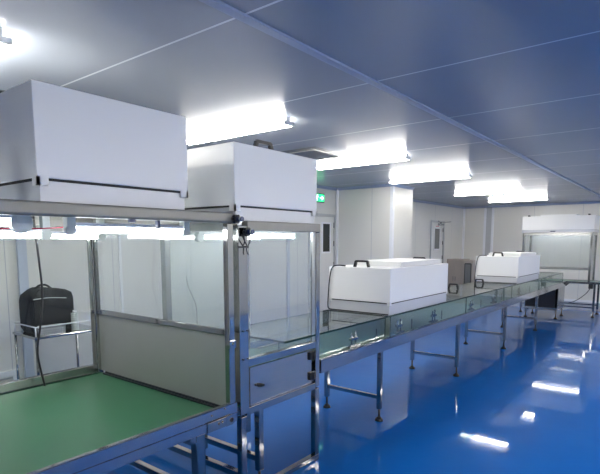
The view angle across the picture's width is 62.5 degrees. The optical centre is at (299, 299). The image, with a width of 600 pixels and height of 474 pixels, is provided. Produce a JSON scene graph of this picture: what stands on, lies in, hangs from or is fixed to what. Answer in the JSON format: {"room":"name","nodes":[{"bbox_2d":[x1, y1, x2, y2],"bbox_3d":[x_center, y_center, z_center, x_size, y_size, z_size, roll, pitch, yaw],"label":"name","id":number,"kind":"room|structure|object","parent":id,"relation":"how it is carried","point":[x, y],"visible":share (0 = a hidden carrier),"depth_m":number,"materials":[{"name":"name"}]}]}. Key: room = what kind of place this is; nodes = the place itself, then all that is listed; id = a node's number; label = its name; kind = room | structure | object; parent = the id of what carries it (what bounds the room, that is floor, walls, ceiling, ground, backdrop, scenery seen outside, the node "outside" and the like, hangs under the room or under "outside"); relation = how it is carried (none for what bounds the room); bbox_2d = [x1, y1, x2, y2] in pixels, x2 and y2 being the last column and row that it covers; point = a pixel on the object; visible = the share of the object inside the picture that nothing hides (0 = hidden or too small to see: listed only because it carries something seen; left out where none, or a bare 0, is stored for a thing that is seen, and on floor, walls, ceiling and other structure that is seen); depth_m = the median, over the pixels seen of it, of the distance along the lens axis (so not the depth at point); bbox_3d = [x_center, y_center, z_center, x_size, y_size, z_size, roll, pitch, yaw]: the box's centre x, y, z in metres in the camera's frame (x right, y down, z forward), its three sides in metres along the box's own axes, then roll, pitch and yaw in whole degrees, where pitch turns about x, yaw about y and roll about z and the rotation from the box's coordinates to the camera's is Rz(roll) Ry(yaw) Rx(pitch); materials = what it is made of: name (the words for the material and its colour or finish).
{"room":"clean room","nodes":[
{"label":"clean room","id":0,"kind":"room"},
{"bbox_2d":[0,188,462,381],"bbox_3d":[-0.640,-0.651,7.986,0.100,2.600,17.800,5,9,38],"label":"wall","id":1,"kind":"structure","parent":0,"point":[64,262],"depth_m":6.45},
{"bbox_2d":[0,369,16,382],"bbox_3d":[-3.130,0.878,4.875,0.025,0.260,0.680,5,9,38],"label":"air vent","id":2,"kind":"object","parent":1,"relation":"in","point":[12,373],"visible":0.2,"depth_m":5.05,"materials":[{"name":"white metal"}]},
{"bbox_2d":[15,238,34,377],"bbox_3d":[-2.853,-0.283,5.087,0.030,2.555,0.090,5,9,38],"label":"trim","id":3,"kind":"structure","parent":1,"relation":"attached to","point":[21,249],"depth_m":5.09,"materials":[{"name":"white metal"}]},
{"bbox_2d":[51,231,105,240],"bbox_3d":[-1.495,-0.430,3.330,0.040,0.058,0.376,5,9,38],"label":"lamp","id":4,"kind":"object","parent":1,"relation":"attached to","point":[63,235],"depth_m":3.32,"materials":[{"name":"white plastic"}]},
{"bbox_2d":[117,227,123,312],"bbox_3d":[-2.165,-0.388,5.964,0.020,2.555,0.030,5,9,38],"label":"trim","id":5,"kind":"structure","parent":1,"relation":"attached to","point":[119,234],"depth_m":5.96,"materials":[{"name":"white metal"}]},
{"bbox_2d":[186,276,197,323],"bbox_3d":[-1.496,0.072,6.856,0.017,0.831,0.175,5,9,38],"label":"cable","id":6,"kind":"object","parent":1,"relation":"attached to","point":[186,276],"visible":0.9,"depth_m":6.85,"materials":[{"name":"black plastic"}]},
{"bbox_2d":[104,326,305,371],"bbox_3d":[-2.983,0.971,5.070,0.030,0.070,10.050,5,9,38],"label":"baseboard","id":7,"kind":"structure","parent":1,"relation":"attached to","point":[251,339],"depth_m":8.23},
{"bbox_2d":[194,232,222,241],"bbox_3d":[-0.611,-0.414,3.242,0.040,0.060,0.241,5,9,38],"label":"lamp","id":8,"kind":"object","parent":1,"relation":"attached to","point":[199,236],"depth_m":3.23,"materials":[{"name":"white plastic"}]},
{"bbox_2d":[248,233,265,241],"bbox_3d":[-0.327,-0.456,3.601,0.040,0.059,0.180,5,9,38],"label":"lamp","id":9,"kind":"object","parent":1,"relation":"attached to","point":[259,239],"depth_m":3.63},
{"bbox_2d":[286,238,289,330],"bbox_3d":[-0.200,-0.684,8.447,0.020,2.555,0.070,5,9,38],"label":"trim","id":10,"kind":"structure","parent":1,"relation":"attached to","point":[287,239],"depth_m":8.48,"materials":[{"name":"white metal"}]},
{"bbox_2d":[317,193,323,202],"bbox_3d":[0.330,-1.857,8.970,0.041,0.160,0.360,5,9,38],"label":"exit sign","id":11,"kind":"object","parent":1,"relation":"attached to","point":[320,197],"visible":0.69,"depth_m":9.00,"materials":[{"name":"green plastic"}]},
{"bbox_2d":[308,213,335,326],"bbox_3d":[0.392,-0.555,9.287,0.139,2.100,0.890,5,9,38],"label":"door","id":12,"kind":"structure","parent":1,"relation":"in","point":[327,222],"depth_m":9.36,"materials":[{"name":"metal"}]},
{"bbox_2d":[317,185,336,190],"bbox_3d":[-2.684,-1.598,5.135,0.045,0.045,11.000,5,9,38],"label":"trim","id":13,"kind":"structure","parent":1,"relation":"attached to","point":[318,186],"depth_m":9.14,"materials":[{"name":"white metal"}]},
{"bbox_2d":[413,199,464,208],"bbox_3d":[3.049,-2.463,12.378,0.045,0.045,5.955,5,9,38],"label":"trim","id":14,"kind":"structure","parent":1,"relation":"attached to","point":[420,201],"depth_m":13.15,"materials":[{"name":"white metal"}]},
{"bbox_2d":[430,220,450,262],"bbox_3d":[3.789,-1.075,13.474,0.269,2.140,1.082,5,9,38],"label":"door","id":15,"kind":"structure","parent":1,"relation":"in","point":[437,234],"depth_m":13.40,"materials":[{"name":"metal"}]},
{"bbox_2d":[0,0,599,206],"bbox_3d":[2.938,-1.659,5.034,9.200,0.100,18.000,5,9,38],"label":"ceiling","id":16,"kind":"structure","parent":0,"point":[523,75],"depth_m":3.01,"materials":[{"name":"white paint"}]},
{"bbox_2d":[0,28,11,49],"bbox_3d":[-1.930,-1.296,2.718,1.320,0.070,0.120,5,9,38],"label":"ceiling light","id":17,"kind":"object","parent":16,"relation":"attached to","point":[5,41],"visible":1,"depth_m":2.34,"materials":[{"name":"white plastic"}]},
{"bbox_2d":[186,116,293,145],"bbox_3d":[-0.600,-1.497,4.398,1.320,0.070,0.120,5,9,38],"label":"ceiling light","id":18,"kind":"object","parent":16,"relation":"attached to","point":[280,122],"visible":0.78,"depth_m":4.30,"materials":[{"name":"white plastic"}]},
{"bbox_2d":[281,147,346,160],"bbox_3d":[0.094,-1.674,5.707,0.660,0.030,0.620,5,9,38],"label":"ceiling vent","id":19,"kind":"object","parent":16,"relation":"in","point":[317,153],"visible":0.62,"depth_m":5.57,"materials":[{"name":"metal"}]},
{"bbox_2d":[293,151,334,158],"bbox_3d":[0.094,-1.675,5.707,0.560,0.024,0.520,5,9,38],"label":"grille","id":20,"kind":"object","parent":19,"relation":"attached to","point":[309,154],"depth_m":5.66,"materials":[{"name":"grey metal"}]},
{"bbox_2d":[317,153,410,169],"bbox_3d":[0.733,-1.698,6.083,1.320,0.070,0.120,5,9,38],"label":"ceiling light","id":21,"kind":"object","parent":16,"relation":"attached to","point":[397,157],"visible":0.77,"depth_m":6.01,"materials":[{"name":"white plastic"}]},
{"bbox_2d":[198,0,599,195],"bbox_3d":[2.334,-1.656,5.483,0.050,0.012,17.755,5,9,38],"label":"trim","id":22,"kind":"structure","parent":16,"relation":"attached to","point":[219,5],"depth_m":2.83,"materials":[{"name":"white metal"}]},
{"bbox_2d":[389,172,471,183],"bbox_3d":[1.995,-1.889,7.677,1.320,0.070,0.120,5,9,38],"label":"ceiling light","id":23,"kind":"object","parent":16,"relation":"attached to","point":[458,175],"visible":1,"depth_m":7.62,"materials":[{"name":"white plastic"}]},
{"bbox_2d":[454,188,522,195],"bbox_3d":[3.746,-2.153,9.891,1.320,0.070,0.120,5,9,38],"label":"ceiling light","id":24,"kind":"object","parent":16,"relation":"attached to","point":[504,190],"visible":1,"depth_m":9.83,"materials":[{"name":"white plastic"}]},
{"bbox_2d":[476,193,509,196],"bbox_3d":[4.061,-2.243,10.479,0.600,0.030,0.600,5,9,38],"label":"ceiling vent","id":25,"kind":"object","parent":16,"relation":"in","point":[504,193],"visible":0.53,"depth_m":10.61,"materials":[{"name":"metal"}]},
{"bbox_2d":[480,194,504,195],"bbox_3d":[4.061,-2.244,10.479,0.500,0.024,0.500,5,9,38],"label":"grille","id":26,"kind":"object","parent":25,"relation":"attached to","point":[486,194],"depth_m":10.60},
{"bbox_2d":[488,197,548,202],"bbox_3d":[5.109,-2.359,11.612,1.320,0.070,0.120,5,9,38],"label":"ceiling light","id":27,"kind":"object","parent":16,"relation":"attached to","point":[528,198],"visible":1,"depth_m":11.57,"materials":[{"name":"white plastic"}]},
{"bbox_2d":[104,301,599,473],"bbox_3d":[2.938,1.022,5.354,9.200,0.100,18.000,5,9,38],"label":"floor","id":28,"kind":"structure","parent":0,"point":[531,405],"depth_m":4.62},
{"bbox_2d":[12,320,90,378],"bbox_3d":[-2.336,0.615,4.798,0.470,0.841,0.680,5,9,38],"label":"cart","id":29,"kind":"object","parent":28,"relation":"on","point":[82,328],"visible":0.36,"depth_m":4.65,"materials":[{"name":"silver metal"}]},
{"bbox_2d":[19,284,73,333],"bbox_3d":[-2.394,0.067,4.694,0.286,0.447,0.410,5,9,38],"label":"equipment bag","id":30,"kind":"object","parent":29,"relation":"on","point":[58,305],"visible":0.89,"depth_m":4.59,"materials":[{"name":"black fabric"}]},
{"bbox_2d":[37,323,65,335],"bbox_3d":[-2.287,0.270,4.551,0.084,0.080,0.214,5,9,38],"label":"wire basket","id":31,"kind":"object","parent":29,"relation":"on","point":[53,330],"visible":0.9,"depth_m":4.53,"materials":[{"name":"silver metal"}]},
{"bbox_2d":[12,324,90,339],"bbox_3d":[-2.336,0.299,4.760,0.470,0.027,0.630,5,9,38],"label":"shelf","id":32,"kind":"object","parent":29,"relation":"attached to","point":[82,328],"depth_m":4.61,"materials":[{"name":"silver metal"}]},
{"bbox_2d":[71,310,78,329],"bbox_3d":[-2.156,0.191,4.733,0.068,0.191,0.068,5,9,38],"label":"bottle","id":33,"kind":"object","parent":29,"relation":"on","point":[75,317],"visible":0.94,"depth_m":4.71,"materials":[{"name":"white plastic"}]},
{"bbox_2d":[0,199,243,473],"bbox_3d":[-1.359,0.393,2.786,1.553,1.758,1.438,5,9,38],"label":"workbench","id":34,"kind":"object","parent":28,"relation":"on","point":[164,384],"depth_m":2.91,"materials":[{"name":"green metal"}]},
{"bbox_2d":[0,215,32,232],"bbox_3d":[-1.262,-0.322,1.963,0.040,0.110,0.373,5,9,38],"label":"lamp","id":35,"kind":"object","parent":34,"relation":"attached to","point":[16,223],"visible":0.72,"depth_m":2.05,"materials":[{"name":"white plastic"}]},
{"bbox_2d":[0,237,38,237],"bbox_3d":[-1.729,-0.384,3.036,0.040,0.005,0.219,5,9,38],"label":"lamp","id":36,"kind":"object","parent":34,"relation":"attached to","point":[0,237],"depth_m":3.03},
{"bbox_2d":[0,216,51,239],"bbox_3d":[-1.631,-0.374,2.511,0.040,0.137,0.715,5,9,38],"label":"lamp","id":37,"kind":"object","parent":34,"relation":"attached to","point":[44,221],"visible":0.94,"depth_m":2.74,"materials":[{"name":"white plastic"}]},
{"bbox_2d":[0,227,62,228],"bbox_3d":[-1.273,-0.344,2.266,0.073,0.041,0.788,4,8,31],"label":"wire","id":38,"kind":"object","parent":34,"relation":"attached to","point":[50,227],"visible":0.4,"depth_m":2.32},
{"bbox_2d":[33,219,45,385],"bbox_3d":[-1.744,0.029,3.307,0.029,1.122,0.075,4,8,28],"label":"hanging cable","id":39,"kind":"object","parent":34,"relation":"hanging from","point":[34,224],"visible":0.94,"depth_m":3.31,"materials":[{"name":"black plastic"}]},
{"bbox_2d":[0,79,187,209],"bbox_3d":[-1.200,-0.721,2.529,1.005,0.515,0.750,5,9,38],"label":"hood","id":40,"kind":"object","parent":34,"relation":"on","point":[58,143],"visible":0.93,"depth_m":2.12,"materials":[{"name":"white metal"}]},
{"bbox_2d":[63,217,189,235],"bbox_3d":[-0.866,-0.391,2.560,0.040,0.114,0.718,5,9,38],"label":"lamp","id":41,"kind":"object","parent":34,"relation":"attached to","point":[69,223],"visible":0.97,"depth_m":2.50,"materials":[{"name":"white plastic"}]},
{"bbox_2d":[160,221,319,473],"bbox_3d":[-0.642,0.310,3.654,1.503,1.718,0.805,5,9,38],"label":"metal frame","id":42,"kind":"object","parent":28,"relation":"on","point":[263,380],"depth_m":3.23,"materials":[{"name":"silver metal"}]},
{"bbox_2d":[237,234,250,254],"bbox_3d":[-0.322,-0.321,2.853,0.024,0.123,0.086,5,9,38],"label":"wire hook","id":43,"kind":"object","parent":42,"relation":"attached to","point":[246,246],"visible":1,"depth_m":2.86,"materials":[{"name":"black metal"}]},
{"bbox_2d":[184,139,316,224],"bbox_3d":[-0.423,-0.761,3.315,0.755,0.487,0.785,5,9,38],"label":"hood","id":44,"kind":"object","parent":42,"relation":"on","point":[254,183],"visible":0.8,"depth_m":2.97,"materials":[{"name":"white metal"}]},
{"bbox_2d":[248,231,299,240],"bbox_3d":[-0.194,-0.419,3.222,0.040,0.064,0.590,5,9,38],"label":"lamp","id":45,"kind":"object","parent":42,"relation":"attached to","point":[295,236],"visible":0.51,"depth_m":3.26,"materials":[{"name":"white plastic"}]},
{"bbox_2d":[256,280,565,421],"bbox_3d":[2.661,0.300,7.309,0.660,0.870,8.955,5,9,38],"label":"conveyor","id":46,"kind":"object","parent":28,"relation":"on","point":[351,338],"visible":0.91,"depth_m":4.99,"materials":[{"name":"metal"}]},
{"bbox_2d":[249,309,390,358],"bbox_3d":[0.094,0.278,4.019,0.658,0.194,1.460,5,9,38],"label":"glass cover","id":47,"kind":"object","parent":46,"relation":"on","point":[388,316],"visible":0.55,"depth_m":4.01,"materials":[{"name":"clear glass"}]},
{"bbox_2d":[327,257,447,314],"bbox_3d":[0.932,-0.184,5.043,0.658,0.478,1.339,5,9,38],"label":"box","id":48,"kind":"object","parent":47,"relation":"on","point":[392,286],"visible":1,"depth_m":4.62,"materials":[{"name":"white metal"}]},
{"bbox_2d":[330,295,466,336],"bbox_3d":[1.134,0.123,5.333,0.658,0.198,1.895,5,9,38],"label":"glass cover","id":49,"kind":"object","parent":46,"relation":"on","point":[449,298],"visible":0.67,"depth_m":5.26,"materials":[{"name":"clear glass"}]},
{"bbox_2d":[446,283,511,312],"bbox_3d":[2.314,-0.055,6.824,0.658,0.198,1.915,5,9,38],"label":"glass cover","id":50,"kind":"object","parent":46,"relation":"on","point":[467,290],"visible":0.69,"depth_m":6.72,"materials":[{"name":"clear glass"}]},
{"bbox_2d":[471,278,541,297],"bbox_3d":[3.488,-0.232,8.307,0.658,0.198,1.875,5,9,38],"label":"glass cover","id":51,"kind":"object","parent":46,"relation":"on","point":[538,278],"visible":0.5,"depth_m":7.67,"materials":[{"name":"clear glass"}]},
{"bbox_2d":[474,251,539,283],"bbox_3d":[3.498,-0.571,8.285,0.658,0.478,1.394,5,9,38],"label":"box","id":52,"kind":"object","parent":51,"relation":"on","point":[517,267],"visible":0.91,"depth_m":7.82,"materials":[{"name":"white metal"}]},
{"bbox_2d":[538,272,562,288],"bbox_3d":[4.656,-0.409,9.783,0.658,0.198,1.895,5,9,38],"label":"glass cover","id":53,"kind":"object","parent":46,"relation":"on","point":[542,275],"visible":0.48,"depth_m":9.73,"materials":[{"name":"clear glass"}]},
{"bbox_2d":[447,258,469,286],"bbox_3d":[4.470,-0.616,14.017,0.460,1.100,0.575,5,9,38],"label":"base cabinet","id":54,"kind":"object","parent":28,"relation":"on","point":[455,264],"visible":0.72,"depth_m":13.77,"materials":[{"name":"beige metal"}]},
{"bbox_2d":[462,260,475,283],"bbox_3d":[4.720,-0.570,13.712,0.285,1.080,0.550,5,9,38],"label":"base cabinet","id":55,"kind":"object","parent":28,"relation":"on","point":[468,266],"visible":0.51,"depth_m":13.47,"materials":[{"name":"grey metal"}]},
{"bbox_2d":[523,286,564,318],"bbox_3d":[5.217,0.028,10.553,0.652,0.642,0.672,5,9,38],"label":"base cabinet","id":56,"kind":"object","parent":28,"relation":"on","point":[553,300],"visible":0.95,"depth_m":10.28,"materials":[{"name":"metal"}]},
{"bbox_2d":[519,232,599,317],"bbox_3d":[6.136,-0.559,10.672,2.426,1.780,0.671,5,9,38],"label":"booth","id":57,"kind":"object","parent":28,"relation":"on","point":[574,281],"visible":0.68,"depth_m":10.77,"materials":[{"name":"silver metal"}]},
{"bbox_2d":[522,214,599,232],"bbox_3d":[5.728,-1.676,10.865,1.410,0.389,0.684,5,9,38],"label":"hood","id":58,"kind":"object","parent":57,"relation":"on","point":[559,223],"visible":0.98,"depth_m":10.58,"materials":[{"name":"white metal"}]},
{"bbox_2d":[337,187,412,323],"bbox_3d":[1.377,-0.841,9.569,1.300,2.600,0.800,5,9,38],"label":"pillar","id":59,"kind":"structure","parent":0,"point":[364,214],"depth_m":9.15,"materials":[{"name":"white paint"}]},
{"bbox_2d":[335,190,338,320],"bbox_3d":[0.715,-0.817,9.561,0.036,2.555,0.035,5,9,38],"label":"trim","id":60,"kind":"structure","parent":59,"relation":"attached to","point":[337,191],"depth_m":9.48,"materials":[{"name":"white metal"}]},
{"bbox_2d":[337,184,392,189],"bbox_3d":[1.173,-2.064,9.043,1.155,0.045,0.045,5,9,38],"label":"trim","id":61,"kind":"structure","parent":59,"relation":"attached to","point":[381,185],"depth_m":9.02,"materials":[{"name":"white metal"}]},
{"bbox_2d":[389,186,394,258],"bbox_3d":[1.639,-0.736,8.886,0.057,2.555,0.062,5,9,38],"label":"trim","id":62,"kind":"structure","parent":59,"relation":"attached to","point":[392,188],"depth_m":8.79,"materials":[{"name":"white metal"}]},
{"bbox_2d":[393,184,414,189],"bbox_3d":[1.905,-2.060,9.005,0.045,0.045,0.800,5,9,38],"label":"trim","id":63,"kind":"structure","parent":59,"relation":"attached to","point":[394,185],"depth_m":8.97,"materials":[{"name":"white metal"}]},
{"bbox_2d":[464,203,599,300],"bbox_3d":[8.468,-1.153,12.182,9.200,2.600,0.100,5,9,38],"label":"wall","id":64,"kind":"structure","parent":0,"point":[554,251],"depth_m":13.47,"materials":[{"name":"white paint"}]},
{"bbox_2d":[461,209,465,258],"bbox_3d":[4.903,-1.451,14.871,0.050,2.555,0.050,5,9,38],"label":"trim","id":65,"kind":"structure","parent":64,"relation":"attached to","point":[464,210],"depth_m":14.79,"materials":[{"name":"white metal"}]},
{"bbox_2d":[482,208,486,254],"bbox_3d":[5.392,-1.407,14.502,0.060,2.555,0.030,5,9,38],"label":"trim","id":66,"kind":"structure","parent":64,"relation":"attached to","point":[485,209],"depth_m":14.42,"materials":[{"name":"white metal"}]},
{"bbox_2d":[485,208,491,254],"bbox_3d":[5.484,-1.400,14.441,0.160,2.555,0.012,5,9,38],"label":"trim","id":67,"kind":"structure","parent":64,"relation":"attached to","point":[489,210],"depth_m":14.36,"materials":[{"name":"white metal"}]},
{"bbox_2d":[490,208,494,252],"bbox_3d":[5.565,-1.391,14.367,0.060,2.555,0.030,5,9,38],"label":"trim","id":68,"kind":"structure","parent":64,"relation":"attached to","point":[493,209],"depth_m":14.28,"materials":[{"name":"white metal"}]},
{"bbox_2d":[464,201,599,208],"bbox_3d":[8.423,-2.414,11.974,9.000,0.045,0.045,5,9,38],"label":"trim","id":69,"kind":"structure","parent":64,"relation":"attached to","point":[598,201],"depth_m":13.53,"materials":[{"name":"white metal"}]},
{"bbox_2d":[564,299,599,302],"bbox_3d":[8.409,0.117,12.258,9.000,0.060,0.030,5,9,38],"label":"baseboard","id":70,"kind":"structure","parent":64,"relation":"attached to","point":[587,301],"depth_m":13.03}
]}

